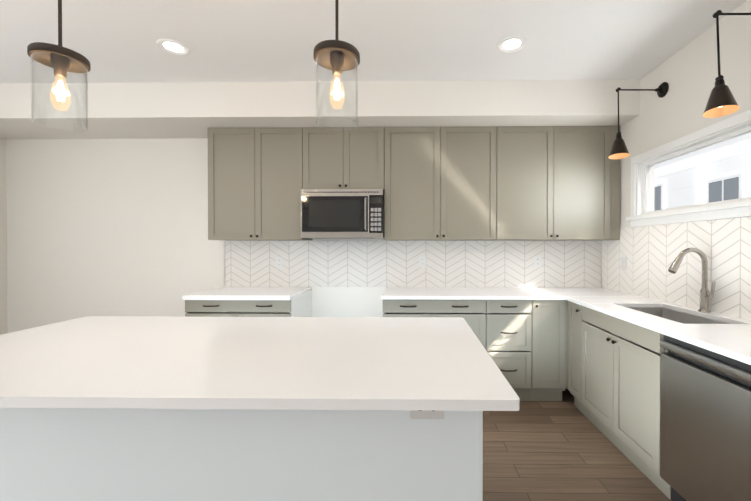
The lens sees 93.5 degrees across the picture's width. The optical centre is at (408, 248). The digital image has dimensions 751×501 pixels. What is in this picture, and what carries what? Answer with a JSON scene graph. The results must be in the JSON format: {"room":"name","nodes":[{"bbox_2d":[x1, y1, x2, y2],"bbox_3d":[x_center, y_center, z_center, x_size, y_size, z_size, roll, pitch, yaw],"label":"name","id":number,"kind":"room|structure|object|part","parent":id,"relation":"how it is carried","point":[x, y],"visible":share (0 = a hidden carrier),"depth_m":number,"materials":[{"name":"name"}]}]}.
{"room":"kitchen","nodes":[
{"label":"kitchen","id":0,"kind":"room"},
{"bbox_2d":[0,138,7,334],"bbox_3d":[-4.296,-0.040,0.214,0.150,2.740,6.890,0,0,1],"label":"wall","id":1,"kind":"structure","parent":0,"point":[3,267],"depth_m":3.63,"materials":[{"name":"white paint"}]},
{"bbox_2d":[6,138,601,332],"bbox_3d":[-1.102,-0.065,3.687,6.435,2.740,0.150,0,0,1],"label":"wall","id":2,"kind":"structure","parent":0,"point":[107,227],"depth_m":3.64,"materials":[{"name":"white paint"}]},
{"bbox_2d":[208,127,312,240],"bbox_3d":[-1.429,-0.607,3.432,0.889,1.048,0.357,0,0,1],"label":"upper cabinet","id":3,"kind":"object","parent":2,"relation":"attached to","point":[255,181],"visible":0.96,"depth_m":3.29,"materials":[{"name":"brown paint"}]},
{"bbox_2d":[303,127,384,191],"bbox_3d":[-0.603,-0.840,3.418,0.760,0.582,0.357,0,0,1],"label":"upper cabinet","id":4,"kind":"object","parent":2,"relation":"attached to","point":[345,158],"visible":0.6,"depth_m":3.27,"materials":[{"name":"brown paint"}]},
{"bbox_2d":[301,189,384,238],"bbox_3d":[-0.603,-0.321,3.381,0.750,0.444,0.439,0,0,1],"label":"microwave","id":5,"kind":"object","parent":4,"relation":"attached to","point":[342,213],"visible":1,"depth_m":3.20,"materials":[{"name":"silver metal"}]},
{"bbox_2d":[225,241,601,286],"bbox_3d":[0.033,0.154,3.590,3.839,0.475,0.008,0,0,1],"label":"backsplash","id":6,"kind":"structure","parent":2,"relation":"attached to","point":[396,263],"depth_m":3.59,"materials":[{"name":"tile"}]},
{"bbox_2d":[276,257,282,267],"bbox_3d":[-1.321,0.141,3.603,0.070,0.115,0.007,0,0,1],"label":"outlet","id":7,"kind":"object","parent":6,"relation":"attached to","point":[279,262],"visible":1,"depth_m":3.60,"materials":[{"name":"white plastic"}]},
{"bbox_2d":[419,256,425,266],"bbox_3d":[0.144,0.131,3.581,0.070,0.115,0.007,0,0,1],"label":"outlet","id":8,"kind":"object","parent":6,"relation":"attached to","point":[422,261],"visible":1,"depth_m":3.58,"materials":[{"name":"white plastic"}]},
{"bbox_2d":[534,256,540,266],"bbox_3d":[1.309,0.131,3.564,0.070,0.115,0.007,0,0,1],"label":"outlet","id":9,"kind":"object","parent":6,"relation":"attached to","point":[537,261],"visible":1,"depth_m":3.56,"materials":[{"name":"white plastic"}]},
{"bbox_2d":[384,126,496,239],"bbox_3d":[0.298,-0.607,3.406,1.038,1.048,0.357,0,0,1],"label":"upper cabinet","id":10,"kind":"object","parent":2,"relation":"attached to","point":[439,183],"visible":1,"depth_m":3.26,"materials":[{"name":"brown paint"}]},
{"bbox_2d":[496,126,619,239],"bbox_3d":[1.384,-0.607,3.390,1.129,1.048,0.357,0,0,1],"label":"upper cabinet","id":11,"kind":"object","parent":2,"relation":"attached to","point":[553,182],"depth_m":3.25,"materials":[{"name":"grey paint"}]},
{"bbox_3d":[1.907,-0.607,3.399,0.083,1.048,0.325,0,0,1],"label":"wall cabinet filler","id":12,"kind":"part","parent":11,"relation":"part of","materials":[{"name":"grey wood"}]},
{"bbox_2d":[0,79,639,138],"bbox_3d":[-1.108,-1.282,3.308,6.135,0.300,0.590,0,0,1],"label":"soffit","id":13,"kind":"structure","parent":0,"point":[161,110],"depth_m":3.02,"materials":[{"name":"white paint"}]},
{"bbox_2d":[0,0,746,83],"bbox_3d":[-1.154,-1.460,0.157,6.435,0.100,7.190,0,0,1],"label":"ceiling","id":14,"kind":"structure","parent":0,"point":[112,41],"depth_m":2.37,"materials":[{"name":"white paint"}]},
{"bbox_2d":[27,0,90,131],"bbox_3d":[-1.505,-0.977,1.521,0.194,0.885,0.194,0,0,1],"label":"pendant light","id":15,"kind":"object","parent":14,"relation":"hanging from","point":[60,60],"visible":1,"depth_m":1.51,"materials":[{"name":"clear glass"}]},
{"bbox_2d":[156,39,189,55],"bbox_3d":[-1.660,-1.423,2.489,0.200,0.007,0.200,0,0,1],"label":"recessed light","id":16,"kind":"object","parent":14,"relation":"in","point":[174,47],"visible":1,"depth_m":2.48,"materials":[{"name":"white paint"}]},
{"bbox_2d":[314,0,359,130],"bbox_3d":[-0.305,-0.977,1.503,0.194,0.885,0.194,0,0,1],"label":"pendant light","id":17,"kind":"object","parent":14,"relation":"hanging from","point":[336,56],"visible":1,"depth_m":1.49,"materials":[{"name":"clear glass"}]},
{"bbox_2d":[497,36,526,52],"bbox_3d":[0.720,-1.422,2.454,0.200,0.007,0.200,0,0,1],"label":"recessed light","id":18,"kind":"object","parent":14,"relation":"in","point":[510,44],"visible":1,"depth_m":2.46,"materials":[{"name":"white paint"}]},
{"bbox_2d":[483,389,670,500],"bbox_3d":[-1.154,1.380,0.177,6.435,0.100,7.190,0,0,1],"label":"floor","id":19,"kind":"structure","parent":0,"point":[565,449],"depth_m":2.19,"materials":[{"name":"brown wood"}]},
{"bbox_2d":[0,408,482,500],"bbox_3d":[-0.802,0.878,1.630,2.122,0.884,0.850,0,0,1],"label":"kitchen island","id":20,"kind":"object","parent":19,"relation":"on","point":[47,454],"depth_m":1.21,"materials":[{"name":"white paint"}]},
{"bbox_2d":[0,316,519,411],"bbox_3d":[-0.804,0.421,1.525,2.236,0.030,1.109,0,0,1],"label":"island countertop","id":21,"kind":"structure","parent":20,"relation":"on","point":[130,363],"depth_m":1.22,"materials":[{"name":"white stone"}]},
{"bbox_2d":[185,290,311,316],"bbox_3d":[-1.451,0.867,3.295,0.910,0.882,0.653,0,0,1],"label":"base cabinet","id":22,"kind":"object","parent":19,"relation":"on","point":[300,305],"visible":0.31,"depth_m":3.00,"materials":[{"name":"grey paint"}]},
{"bbox_2d":[182,287,311,299],"bbox_3d":[-1.453,0.414,3.297,0.922,0.040,0.643,0,0,1],"label":"countertop","id":23,"kind":"structure","parent":22,"relation":"on","point":[254,293],"depth_m":3.11,"materials":[{"name":"white stone"}]},
{"bbox_2d":[383,299,485,348],"bbox_3d":[0.222,0.867,3.270,0.875,0.882,0.653,0,0,1],"label":"base cabinet","id":24,"kind":"object","parent":19,"relation":"on","point":[472,313],"visible":0.33,"depth_m":2.98,"materials":[{"name":"green paint"}]},
{"bbox_2d":[382,287,565,299],"bbox_3d":[0.545,0.409,3.266,1.530,0.030,0.645,0,0,1],"label":"countertop","id":25,"kind":"structure","parent":24,"relation":"on","point":[413,293],"depth_m":3.11,"materials":[{"name":"white stone"}]},
{"bbox_2d":[485,300,531,400],"bbox_3d":[0.853,0.867,3.261,0.382,0.882,0.653,0,0,1],"label":"drawers","id":26,"kind":"object","parent":19,"relation":"on","point":[508,336],"visible":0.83,"depth_m":2.97,"materials":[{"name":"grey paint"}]},
{"bbox_2d":[529,300,567,400],"bbox_3d":[1.203,0.867,3.259,0.311,0.882,0.647,0,0,1],"label":"base cabinet","id":27,"kind":"object","parent":19,"relation":"on","point":[549,377],"visible":0.77,"depth_m":2.97,"materials":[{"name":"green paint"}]},
{"bbox_2d":[568,301,588,418],"bbox_3d":[1.627,0.870,2.823,0.647,0.882,0.241,0,0,1],"label":"base cabinet","id":28,"kind":"object","parent":19,"relation":"on","point":[575,320],"visible":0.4,"depth_m":2.82,"materials":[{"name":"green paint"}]},
{"bbox_2d":[582,306,670,499],"bbox_3d":[1.619,0.874,2.270,0.647,0.882,0.860,0,0,1],"label":"base cabinet","id":29,"kind":"object","parent":19,"relation":"on","point":[620,389],"visible":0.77,"depth_m":2.16,"materials":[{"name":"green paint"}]},
{"bbox_2d":[550,287,750,364],"bbox_3d":[1.616,0.418,1.949,0.643,0.030,3.248,0,0,1],"label":"countertop","id":30,"kind":"structure","parent":29,"relation":"on","point":[731,339],"depth_m":1.99,"materials":[{"name":"white stone"}]},
{"bbox_2d":[610,307,727,354],"bbox_3d":[1.669,0.599,2.235,0.400,0.333,0.720,0,0,1],"label":"sink basin","id":31,"kind":"object","parent":30,"relation":"in","point":[676,316],"visible":0.02,"depth_m":2.44,"materials":[{"name":"silver metal"}]},
{"bbox_2d":[668,247,715,312],"bbox_3d":[1.782,0.197,2.217,0.271,0.409,0.116,0,0,1],"label":"faucet","id":32,"kind":"object","parent":30,"relation":"on","point":[706,296],"visible":1,"depth_m":2.22,"materials":[{"name":"silver metal"}]},
{"bbox_2d":[660,335,750,500],"bbox_3d":[1.604,0.881,1.538,0.600,0.878,0.594,0,0,1],"label":"dishwasher","id":33,"kind":"object","parent":19,"relation":"on","point":[705,424],"visible":0.88,"depth_m":1.56,"materials":[{"name":"silver metal"}]},
{"bbox_2d":[620,0,750,227],"bbox_3d":[1.988,-0.040,0.121,0.150,2.740,6.890,0,0,1],"label":"wall","id":34,"kind":"structure","parent":0,"point":[688,73],"depth_m":2.45,"materials":[{"name":"white paint"}]},
{"bbox_2d":[608,82,668,158],"bbox_3d":[1.737,-0.980,2.664,0.434,0.576,0.139,0,0,-3],"label":"sconce","id":35,"kind":"object","parent":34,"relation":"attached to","point":[619,149],"visible":1,"depth_m":2.67,"materials":[{"name":"black metal"}]},
{"bbox_2d":[602,217,750,319],"bbox_3d":[1.934,0.111,1.934,0.008,0.584,3.245,0,0,1],"label":"backsplash","id":36,"kind":"structure","parent":34,"relation":"attached to","point":[650,253],"depth_m":2.45,"materials":[{"name":"tile"}]},
{"bbox_2d":[621,257,626,269],"bbox_3d":[1.945,0.134,3.178,0.007,0.115,0.070,0,0,1],"label":"outlet","id":37,"kind":"object","parent":36,"relation":"attached to","point":[623,262],"visible":1,"depth_m":3.18,"materials":[{"name":"white plastic"}]},
{"bbox_2d":[626,109,750,226],"bbox_3d":[1.989,-0.485,2.243,0.190,0.600,1.690,0,0,1],"label":"window","id":38,"kind":"structure","parent":34,"relation":"in","point":[642,179],"depth_m":2.49,"materials":[{"name":"white paint"}]},
{"bbox_2d":[703,10,750,117],"bbox_3d":[1.724,-0.974,1.784,0.434,0.576,0.139,0,0,-3],"label":"sconce","id":39,"kind":"object","parent":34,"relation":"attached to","point":[721,102],"visible":1,"depth_m":1.78,"materials":[{"name":"black metal"}]},
{"label":"outside","id":40,"kind":"structure","parent":0,"visible":0},
{"bbox_3d":[5.028,1.472,4.842,70.000,0.149,70.000,0,0,1],"label":"ground","id":41,"kind":"structure","parent":40,"visible":0},
{"bbox_2d":[654,132,750,210],"bbox_3d":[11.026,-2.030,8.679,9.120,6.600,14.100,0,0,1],"label":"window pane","id":42,"kind":"structure","parent":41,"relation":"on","point":[685,167],"depth_m":7.69,"materials":[{"name":"white"}]}
]}

